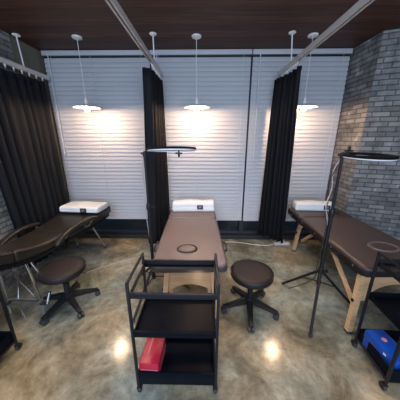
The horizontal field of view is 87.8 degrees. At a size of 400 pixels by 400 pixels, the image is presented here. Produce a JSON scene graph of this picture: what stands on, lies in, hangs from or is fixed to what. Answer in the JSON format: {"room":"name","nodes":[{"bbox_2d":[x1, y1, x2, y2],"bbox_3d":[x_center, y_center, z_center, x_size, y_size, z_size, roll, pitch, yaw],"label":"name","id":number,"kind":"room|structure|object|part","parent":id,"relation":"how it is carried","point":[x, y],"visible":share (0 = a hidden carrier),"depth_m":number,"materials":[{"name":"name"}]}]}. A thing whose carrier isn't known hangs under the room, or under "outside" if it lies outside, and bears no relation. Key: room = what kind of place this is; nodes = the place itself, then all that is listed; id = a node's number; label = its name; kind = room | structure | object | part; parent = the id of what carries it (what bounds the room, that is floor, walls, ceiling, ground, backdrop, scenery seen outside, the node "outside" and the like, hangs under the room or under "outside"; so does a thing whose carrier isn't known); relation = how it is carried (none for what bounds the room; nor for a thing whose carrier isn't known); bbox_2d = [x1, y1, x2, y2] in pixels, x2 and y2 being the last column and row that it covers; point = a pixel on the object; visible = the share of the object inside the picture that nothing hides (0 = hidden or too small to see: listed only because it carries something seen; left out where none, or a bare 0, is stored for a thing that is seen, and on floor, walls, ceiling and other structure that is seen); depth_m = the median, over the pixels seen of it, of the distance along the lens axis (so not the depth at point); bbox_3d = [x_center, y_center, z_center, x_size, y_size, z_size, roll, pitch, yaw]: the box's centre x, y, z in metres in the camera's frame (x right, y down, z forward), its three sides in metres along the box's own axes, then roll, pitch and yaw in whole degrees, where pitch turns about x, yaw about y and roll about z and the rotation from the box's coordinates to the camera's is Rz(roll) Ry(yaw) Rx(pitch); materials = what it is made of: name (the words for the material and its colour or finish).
{"room":"service shop","nodes":[
{"label":"service shop","id":0,"kind":"room"},
{"bbox_2d":[0,30,56,292],"bbox_3d":[-2.287,0.264,-0.037,0.230,2.715,5.700,0,16,1],"label":"wall","id":1,"kind":"structure","parent":0,"point":[6,226],"depth_m":2.29,"materials":[{"name":"grey brick"}]},
{"bbox_2d":[9,35,69,249],"bbox_3d":[-2.237,-0.633,3.008,0.220,2.715,0.650,0,16,1],"label":"wall panel","id":2,"kind":"object","parent":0,"point":[33,59],"visible":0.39,"depth_m":2.70,"materials":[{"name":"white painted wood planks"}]},
{"bbox_2d":[47,51,340,234],"bbox_3d":[-0.078,-0.691,3.207,4.090,2.715,0.100,0,16,1],"label":"window","id":3,"kind":"structure","parent":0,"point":[240,231],"depth_m":3.49,"materials":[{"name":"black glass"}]},
{"bbox_2d":[41,50,149,218],"bbox_3d":[-1.377,-0.826,3.066,1.425,2.366,0.081,0,16,1],"label":"blind","id":4,"kind":"object","parent":3,"relation":"attached to","point":[102,158],"visible":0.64,"depth_m":3.00,"materials":[{"name":"white plastic"}]},
{"bbox_3d":[-1.976,-0.803,3.070,0.004,2.288,0.006,0,16,1],"label":"ladder cord","id":5,"kind":"part","parent":4,"relation":"part of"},
{"bbox_3d":[-1.449,-0.801,3.061,0.004,2.288,0.006,0,16,1],"label":"ladder cord","id":6,"kind":"part","parent":4,"relation":"part of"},
{"bbox_3d":[-1.377,0.292,3.408,1.415,0.028,0.045,0,16,1],"label":"rail","id":7,"kind":"part","parent":4,"relation":"part of","materials":[{"name":"white metal"}]},
{"bbox_2d":[150,49,251,220],"bbox_3d":[0.011,-0.812,3.044,1.332,2.380,0.081,0,16,1],"label":"blind","id":8,"kind":"object","parent":3,"relation":"attached to","point":[215,170],"visible":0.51,"depth_m":2.97,"materials":[{"name":"white plastic"}]},
{"bbox_3d":[0.011,0.313,3.389,1.322,0.028,0.045,0,16,1],"label":"rail","id":9,"kind":"part","parent":8,"relation":"part of","materials":[{"name":"white metal"}]},
{"bbox_3d":[0.570,-0.784,3.030,0.004,2.303,0.006,0,16,1],"label":"ladder cord","id":10,"kind":"part","parent":8,"relation":"part of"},
{"bbox_2d":[243,48,352,220],"bbox_3d":[1.325,-0.803,3.023,1.269,2.386,0.081,0,16,1],"label":"blind","id":11,"kind":"object","parent":3,"relation":"attached to","point":[316,128],"visible":0.66,"depth_m":2.94,"materials":[{"name":"white plastic"}]},
{"bbox_3d":[0.792,-0.780,3.026,0.004,2.308,0.006,0,16,1],"label":"ladder cord","id":12,"kind":"part","parent":11,"relation":"part of","materials":[{"name":"white fabric"}]},
{"bbox_3d":[1.325,0.324,3.368,1.259,0.028,0.045,0,16,1],"label":"rail","id":13,"kind":"part","parent":11,"relation":"part of","materials":[{"name":"white metal"}]},
{"bbox_3d":[1.858,-0.775,3.009,0.004,2.308,0.006,0,16,1],"label":"ladder cord","id":14,"kind":"part","parent":11,"relation":"part of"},
{"bbox_2d":[0,238,399,399],"bbox_3d":[0.503,1.529,0.649,6.400,0.100,6.600,0,16,1],"label":"floor","id":15,"kind":"structure","parent":0,"point":[90,357],"depth_m":1.74,"materials":[{"name":"concrete"}]},
{"bbox_2d":[0,288,21,358],"bbox_3d":[-1.686,0.814,1.393,0.525,0.852,0.352,0,16,1],"label":"trolley","id":16,"kind":"object","parent":15,"relation":"on","point":[8,339],"visible":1,"depth_m":1.56,"materials":[{"name":"black metal"}]},
{"bbox_2d":[0,331,13,354],"bbox_3d":[-1.686,1.096,1.464,0.489,0.098,0.316,0,16,1],"label":"tray","id":17,"kind":"object","parent":16,"relation":"on","point":[6,337],"depth_m":1.57,"materials":[{"name":"black metal"}]},
{"bbox_2d":[0,206,110,304],"bbox_3d":[-1.636,0.560,2.358,0.719,0.795,1.650,0,16,1],"label":"bed","id":18,"kind":"object","parent":15,"relation":"on","point":[64,227],"visible":0.99,"depth_m":2.15,"materials":[{"name":"brown leather"}]},
{"bbox_3d":[-1.921,0.791,2.014,0.080,0.519,0.029,12,20,36],"label":"leg","id":19,"kind":"part","parent":18,"relation":"part of","materials":[{"name":"silver metal"}]},
{"bbox_3d":[-1.960,0.402,2.216,0.074,0.158,0.648,0,16,1],"label":"armrest","id":20,"kind":"part","parent":18,"relation":"part of","materials":[{"name":"brown leather"}]},
{"bbox_3d":[-1.713,0.435,2.057,0.430,0.176,0.580,0,16,1],"label":"seat","id":21,"kind":"part","parent":18,"relation":"part of","materials":[{"name":"brown leather"}]},
{"bbox_3d":[-1.611,0.793,2.009,0.080,0.519,0.029,-12,20,-34],"label":"leg","id":22,"kind":"part","parent":18,"relation":"part of","materials":[{"name":"silver metal"}]},
{"bbox_3d":[-1.483,0.956,2.037,0.031,0.116,0.068,7,18,23],"label":"foot lever","id":23,"kind":"part","parent":18,"relation":"part of","materials":[{"name":"silver metal"}]},
{"bbox_3d":[-1.626,0.256,2.722,0.600,0.137,0.780,0,16,1],"label":"backrest","id":24,"kind":"part","parent":18,"relation":"part of","materials":[{"name":"brown leather"}]},
{"bbox_3d":[-1.388,0.330,2.370,0.071,0.176,0.564,6,18,21],"label":"armrest","id":25,"kind":"part","parent":18,"relation":"part of","materials":[{"name":"brown leather"}]},
{"bbox_2d":[59,201,107,212],"bbox_3d":[-1.608,0.091,2.893,0.559,0.088,0.320,2,16,6],"label":"pillow","id":26,"kind":"object","parent":18,"relation":"on","point":[75,206],"visible":1,"depth_m":2.78,"materials":[{"name":"white fabric"}]},
{"bbox_3d":[-1.502,0.491,3.034,0.030,0.526,0.224,10,19,30],"label":"leg","id":27,"kind":"part","parent":18,"relation":"part of","materials":[{"name":"silver metal"}]},
{"bbox_2d":[37,256,100,325],"bbox_3d":[-1.325,0.837,2.033,0.520,0.446,0.546,1,16,3],"label":"stool","id":28,"kind":"object","parent":15,"relation":"on","point":[64,270],"visible":0.98,"depth_m":1.96,"materials":[{"name":"black plastic"}]},
{"bbox_3d":[-1.454,0.957,2.075,0.237,0.080,0.060,1,16,3],"label":"arm","id":29,"kind":"part","parent":28,"relation":"part of","materials":[{"name":"black plastic"}]},
{"bbox_3d":[-1.359,0.998,1.935,0.060,0.080,0.237,6,17,20],"label":"arm","id":30,"kind":"part","parent":28,"relation":"part of","materials":[{"name":"black plastic"}]},
{"bbox_3d":[-1.305,0.660,1.980,0.388,0.076,0.388,1,16,3],"label":"seat","id":31,"kind":"part","parent":28,"relation":"part of","materials":[{"name":"brown leather"}]},
{"bbox_3d":[-1.344,0.919,2.206,0.060,0.080,0.237,-4,17,-14],"label":"arm","id":32,"kind":"part","parent":28,"relation":"part of","materials":[{"name":"black plastic"}]},
{"bbox_3d":[-1.190,0.986,1.978,0.237,0.080,0.060,13,21,37],"label":"arm","id":33,"kind":"part","parent":28,"relation":"part of","materials":[{"name":"black plastic"}]},
{"bbox_3d":[-1.181,0.936,2.146,0.237,0.080,0.060,-10,19,-31],"label":"arm","id":34,"kind":"part","parent":28,"relation":"part of","materials":[{"name":"black plastic"}]},
{"bbox_2d":[133,146,195,322],"bbox_3d":[-0.393,0.281,1.977,0.719,1.544,0.674,0,16,1],"label":"ring light","id":35,"kind":"object","parent":15,"relation":"on","point":[178,149],"visible":0.88,"depth_m":1.93,"materials":[{"name":"black plastic"}]},
{"bbox_3d":[-0.548,0.900,2.004,0.025,0.337,0.375,6,17,18],"label":"leg","id":36,"kind":"part","parent":35,"relation":"part of","materials":[{"name":"black metal"}]},
{"bbox_3d":[-0.521,0.285,2.062,0.026,1.452,0.137,-8,18,-25],"label":"power cord","id":37,"kind":"part","parent":35,"relation":"part of","materials":[{"name":"white plastic"}]},
{"bbox_2d":[147,149,195,151],"bbox_3d":[-0.247,-0.435,1.825,0.424,0.050,0.422,0,16,1],"label":"diffuser","id":38,"kind":"object","parent":35,"relation":"attached to","point":[150,150],"depth_m":1.82,"materials":[{"name":"white plastic"}]},
{"bbox_2d":[125,253,219,393],"bbox_3d":[-0.146,0.811,1.401,0.525,0.852,0.352,0,16,1],"label":"trolley","id":39,"kind":"object","parent":15,"relation":"on","point":[188,324],"visible":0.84,"depth_m":1.33,"materials":[{"name":"black metal"}]},
{"bbox_3d":[-0.395,0.780,1.384,0.016,0.782,0.320,0,16,1],"label":"frame","id":40,"kind":"part","parent":39,"relation":"part of","materials":[{"name":"black metal"}]},
{"bbox_2d":[139,338,165,370],"bbox_3d":[-0.316,1.073,1.421,0.126,0.151,0.201,1,16,4],"label":"box","id":41,"kind":"object","parent":39,"relation":"on","point":[153,355],"visible":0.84,"depth_m":1.37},
{"bbox_2d":[133,299,215,338],"bbox_3d":[-0.146,0.745,1.369,0.489,0.050,0.316,0,16,1],"label":"tray","id":42,"kind":"object","parent":39,"relation":"on","point":[158,318],"depth_m":1.34,"materials":[{"name":"black metal"}]},
{"bbox_2d":[138,338,214,384],"bbox_3d":[-0.146,1.094,1.471,0.489,0.098,0.316,0,16,1],"label":"tray","id":43,"kind":"object","parent":39,"relation":"on","point":[187,361],"depth_m":1.44,"materials":[{"name":"black metal"}]},
{"bbox_3d":[0.104,0.782,1.375,0.016,0.782,0.320,0,16,1],"label":"frame","id":44,"kind":"part","parent":39,"relation":"part of","materials":[{"name":"black metal"}]},
{"bbox_2d":[151,210,227,318],"bbox_3d":[-0.100,0.609,2.511,0.737,0.614,1.470,0,16,-1],"label":"table","id":45,"kind":"object","parent":15,"relation":"on","point":[186,235],"visible":0.88,"depth_m":1.99,"materials":[{"name":"brown leather"}]},
{"bbox_3d":[-0.306,0.851,1.867,0.080,0.479,0.087,0,16,-1],"label":"leg","id":46,"kind":"part","parent":45,"relation":"part of","materials":[{"name":"brown wood"}]},
{"bbox_3d":[-0.090,0.719,1.855,0.385,0.216,0.020,0,16,-1],"label":"arched panel","id":47,"kind":"part","parent":45,"relation":"part of","materials":[{"name":"brown wood"}]},
{"bbox_2d":[172,199,214,211],"bbox_3d":[-0.095,0.071,3.009,0.608,0.162,0.184,0,16,0],"label":"pillow","id":48,"kind":"object","parent":45,"relation":"on","point":[183,205],"visible":1,"depth_m":2.93,"materials":[{"name":"white fabric"}]},
{"bbox_3d":[0.127,0.849,1.873,0.080,0.479,0.087,0,16,-1],"label":"leg","id":49,"kind":"part","parent":45,"relation":"part of","materials":[{"name":"brown wood"}]},
{"bbox_2d":[221,259,278,332],"bbox_3d":[0.460,0.854,1.975,0.520,0.446,0.546,-3,17,-9],"label":"stool","id":50,"kind":"object","parent":15,"relation":"on","point":[251,274],"visible":1,"depth_m":1.92,"materials":[{"name":"brown leather"}]},
{"bbox_3d":[0.332,0.982,1.992,0.237,0.080,0.060,-3,17,-9],"label":"arm","id":51,"kind":"part","parent":50,"relation":"part of","materials":[{"name":"black plastic"}]},
{"bbox_3d":[0.412,0.938,2.141,0.060,0.080,0.237,-8,18,-26],"label":"arm","id":52,"kind":"part","parent":50,"relation":"part of","materials":[{"name":"black plastic"}]},
{"bbox_3d":[0.456,1.016,1.873,0.060,0.080,0.237,3,17,9],"label":"arm","id":53,"kind":"part","parent":50,"relation":"part of","materials":[{"name":"black plastic"}]},
{"bbox_3d":[0.479,0.676,1.926,0.388,0.076,0.388,-3,17,-9],"label":"seat","id":54,"kind":"part","parent":50,"relation":"part of","materials":[{"name":"brown leather"}]},
{"bbox_3d":[0.584,0.945,2.115,0.237,0.080,0.060,-16,23,-43],"label":"arm","id":55,"kind":"part","parent":50,"relation":"part of","materials":[{"name":"black plastic"}]},
{"bbox_3d":[0.611,0.994,1.949,0.237,0.080,0.060,8,18,26],"label":"arm","id":56,"kind":"part","parent":50,"relation":"part of","materials":[{"name":"black plastic"}]},
{"bbox_2d":[235,242,274,245],"bbox_3d":[0.791,0.686,3.291,0.765,0.024,0.062,2,17,6],"label":"cable","id":57,"kind":"object","parent":15,"relation":"on","point":[235,242],"visible":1,"depth_m":3.27,"materials":[{"name":"white plastic"}]},
{"bbox_2d":[274,239,289,244],"bbox_3d":[1.287,0.645,3.263,0.230,0.121,0.055,0,16,-1],"label":"power strip","id":58,"kind":"object","parent":15,"relation":"on","point":[276,243],"visible":0.63,"depth_m":3.25,"materials":[{"name":"white paint"}]},
{"bbox_2d":[281,146,399,337],"bbox_3d":[1.222,0.319,1.848,0.606,1.544,0.688,0,16,1],"label":"ring light","id":59,"kind":"object","parent":15,"relation":"on","point":[348,153],"visible":0.98,"depth_m":1.77,"materials":[{"name":"black plastic"}]},
{"bbox_3d":[1.035,0.813,2.176,0.025,0.405,0.376,-9,18,-27],"label":"leg","id":60,"kind":"part","parent":59,"relation":"part of","materials":[{"name":"black plastic"}]},
{"bbox_3d":[1.047,0.350,1.988,0.052,1.396,0.291,-6,18,-21],"label":"power cord","id":61,"kind":"part","parent":59,"relation":"part of","materials":[{"name":"white plastic"}]},
{"bbox_3d":[1.023,0.911,1.842,0.025,0.405,0.376,10,19,31],"label":"leg","id":62,"kind":"part","parent":59,"relation":"part of","materials":[{"name":"black plastic"}]},
{"bbox_3d":[1.090,-0.051,1.747,0.049,0.552,0.030,0,16,1],"label":"power cord","id":63,"kind":"part","parent":59,"relation":"part of","materials":[{"name":"white plastic"}]},
{"bbox_3d":[1.330,0.865,1.999,0.376,0.405,0.025,1,16,2],"label":"leg","id":64,"kind":"part","parent":59,"relation":"part of","materials":[{"name":"black plastic"}]},
{"bbox_2d":[343,155,396,160],"bbox_3d":[1.303,-0.332,1.620,0.362,0.024,0.361,0,16,1],"label":"diffuser","id":65,"kind":"object","parent":59,"relation":"attached to","point":[359,157],"depth_m":1.50,"materials":[{"name":"white plastic"}]},
{"bbox_2d":[288,207,399,333],"bbox_3d":[1.617,0.618,2.394,0.792,0.664,1.500,0,16,0],"label":"table","id":66,"kind":"object","parent":15,"relation":"on","point":[353,241],"visible":0.93,"depth_m":1.95,"materials":[{"name":"brown leather"}]},
{"bbox_3d":[1.410,0.493,2.996,0.080,0.528,0.087,0,16,0],"label":"leg","id":67,"kind":"part","parent":66,"relation":"part of","materials":[{"name":"brown wood"}]},
{"bbox_2d":[292,200,331,210],"bbox_3d":[1.573,0.072,2.895,0.519,0.125,0.173,1,16,4],"label":"pillow","id":68,"kind":"object","parent":66,"relation":"on","point":[306,205],"visible":0.88,"depth_m":2.83,"materials":[{"name":"white fabric"}]},
{"bbox_3d":[1.617,0.405,2.331,0.638,0.044,1.388,0,16,0],"label":"under frame","id":69,"kind":"part","parent":66,"relation":"part of","materials":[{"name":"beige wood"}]},
{"bbox_3d":[1.295,0.863,1.740,0.080,0.528,0.087,0,16,0],"label":"leg","id":70,"kind":"part","parent":66,"relation":"part of","materials":[{"name":"brown wood"}]},
{"bbox_3d":[1.615,0.723,1.721,0.590,0.249,0.020,0,16,0],"label":"arched panel","id":71,"kind":"part","parent":66,"relation":"part of","materials":[{"name":"brown wood"}]},
{"bbox_2d":[351,252,399,390],"bbox_3d":[1.474,0.812,1.397,0.525,0.852,0.352,1,16,4],"label":"trolley","id":72,"kind":"object","parent":15,"relation":"on","point":[388,304],"visible":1,"depth_m":1.44,"materials":[{"name":"black metal"}]},
{"bbox_2d":[358,328,399,382],"bbox_3d":[1.473,1.095,1.468,0.489,0.098,0.316,1,16,4],"label":"tray","id":73,"kind":"object","parent":72,"relation":"on","point":[393,376],"depth_m":1.44,"materials":[{"name":"black metal"}]},
{"bbox_2d":[362,329,399,369],"bbox_3d":[1.300,1.063,1.456,0.136,0.146,0.236,-1,16,-3],"label":"carton","id":74,"kind":"object","parent":72,"relation":"on","point":[382,342],"visible":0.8,"depth_m":1.45,"materials":[{"name":"blue cardboard"}]},
{"bbox_2d":[369,292,399,329],"bbox_3d":[1.473,0.746,1.365,0.489,0.050,0.316,1,16,4],"label":"tray","id":75,"kind":"object","parent":72,"relation":"on","point":[388,304],"depth_m":1.46,"materials":[{"name":"black metal"}]},
{"bbox_2d":[0,0,399,51],"bbox_3d":[0.503,-1.172,-0.145,6.400,0.100,6.600,0,16,1],"label":"ceiling","id":76,"kind":"structure","parent":0,"point":[43,25],"depth_m":2.06,"materials":[{"name":"brown wood"}]},
{"bbox_2d":[0,33,49,80],"bbox_3d":[-2.078,-1.240,0.971,0.080,0.399,3.690,0,16,1],"label":"rail","id":77,"kind":"object","parent":76,"relation":"hanging from","point":[4,61],"visible":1,"depth_m":2.36,"materials":[{"name":"beige metal"}]},
{"bbox_3d":[-2.045,-1.687,2.366,0.030,0.307,0.014,0,16,1],"label":"hanger rod","id":78,"kind":"part","parent":77,"relation":"part of","materials":[{"name":"white paint"}]},
{"bbox_2d":[0,68,67,267],"bbox_3d":[-2.047,-0.330,2.534,0.089,2.214,1.012,1,16,4],"label":"curtain","id":79,"kind":"object","parent":77,"relation":"hanging from","point":[32,187],"visible":0.81,"depth_m":2.46,"materials":[{"name":"black fabric"}]},
{"bbox_2d":[71,34,101,110],"bbox_3d":[-1.401,-1.480,2.478,0.336,0.789,0.336,0,16,1],"label":"pendant lamp","id":80,"kind":"object","parent":76,"relation":"hanging from","point":[87,107],"visible":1,"depth_m":2.52,"materials":[{"name":"white metal"}]},
{"bbox_3d":[-1.401,-1.533,2.462,0.006,0.640,0.006,-6,18,-21],"label":"cord","id":81,"kind":"part","parent":80,"relation":"part of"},
{"bbox_3d":[-1.401,-1.161,2.572,0.336,0.050,0.336,0,16,1],"label":"lamp shade","id":82,"kind":"part","parent":80,"relation":"part of","materials":[{"name":"white ceramic"}]},
{"bbox_2d":[105,0,162,76],"bbox_3d":[-0.545,-1.247,0.941,0.080,0.369,3.690,0,16,1],"label":"rail","id":83,"kind":"object","parent":76,"relation":"hanging from","point":[114,5],"visible":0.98,"depth_m":1.66,"materials":[{"name":"beige metal"}]},
{"bbox_3d":[-0.520,-1.694,2.336,0.015,0.276,0.014,0,16,1],"label":"hanger rod","id":84,"kind":"part","parent":83,"relation":"part of","materials":[{"name":"white paint"}]},
{"bbox_2d":[142,67,169,243],"bbox_3d":[-0.605,-0.458,2.783,0.233,2.179,0.555,3,17,8],"label":"curtain","id":85,"kind":"object","parent":83,"relation":"hanging from","point":[154,114],"visible":0.9,"depth_m":2.68,"materials":[{"name":"black fabric"}]},
{"bbox_2d":[183,33,209,110],"bbox_3d":[-0.040,-1.474,2.455,0.336,0.789,0.336,0,16,1],"label":"pendant lamp","id":86,"kind":"object","parent":76,"relation":"hanging from","point":[196,106],"visible":1,"depth_m":2.48,"materials":[{"name":"white metal"}]},
{"bbox_3d":[-0.040,-1.155,2.549,0.336,0.050,0.336,0,16,1],"label":"lamp shade","id":87,"kind":"part","parent":86,"relation":"part of","materials":[{"name":"white metal"}]},
{"bbox_3d":[-0.040,-1.526,2.440,0.006,0.640,0.006,7,18,22],"label":"cord","id":88,"kind":"part","parent":86,"relation":"part of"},
{"bbox_2d":[297,32,318,110],"bbox_3d":[1.263,-1.467,2.433,0.336,0.789,0.336,0,16,1],"label":"pendant lamp","id":89,"kind":"object","parent":76,"relation":"hanging from","point":[304,105],"visible":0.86,"depth_m":2.45,"materials":[{"name":"white metal"}]},
{"bbox_3d":[1.263,-1.148,2.527,0.336,0.050,0.336,0,16,1],"label":"lamp shade","id":90,"kind":"part","parent":89,"relation":"part of","materials":[{"name":"white metal"}]},
{"bbox_3d":[1.263,-1.519,2.418,0.006,0.640,0.006,-6,18,-21],"label":"cord","id":91,"kind":"part","parent":89,"relation":"part of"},
{"bbox_2d":[278,0,374,75],"bbox_3d":[0.985,-1.239,0.915,0.086,0.369,3.690,0,16,1],"label":"rail","id":92,"kind":"object","parent":76,"relation":"hanging from","point":[360,5],"visible":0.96,"depth_m":1.66,"materials":[{"name":"beige metal"}]},
{"bbox_2d":[257,65,301,243],"bbox_3d":[1.082,-0.447,2.769,0.254,2.186,0.566,-4,17,-14],"label":"curtain","id":93,"kind":"object","parent":92,"relation":"hanging from","point":[281,133],"visible":1,"depth_m":2.75,"materials":[{"name":"black fabric"}]},
{"bbox_3d":[1.020,-1.686,2.311,0.040,0.277,0.014,0,16,1],"label":"hanger rod","id":94,"kind":"part","parent":92,"relation":"part of","materials":[{"name":"white paint"}]},
{"bbox_2d":[325,29,399,239],"bbox_3d":[2.755,-0.527,2.651,1.585,2.715,1.220,0,16,1],"label":"wall","id":95,"kind":"structure","parent":0,"point":[369,118],"depth_m":2.58,"materials":[{"name":"grey brick"}]},
{"bbox_2d":[76,234,316,239],"bbox_3d":[-0.065,0.615,3.482,4.050,0.055,0.060,0,16,1],"label":"baseboard","id":96,"kind":"structure","parent":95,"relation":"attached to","point":[144,236],"depth_m":3.46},
{"label":"outside","id":97,"kind":"structure","parent":0,"visible":0},
{"bbox_2d":[94,219,305,229],"bbox_3d":[0.086,0.267,5.186,8.000,0.100,3.200,0,16,1],"label":"floor","id":98,"kind":"structure","parent":97,"point":[106,223],"depth_m":4.22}
]}

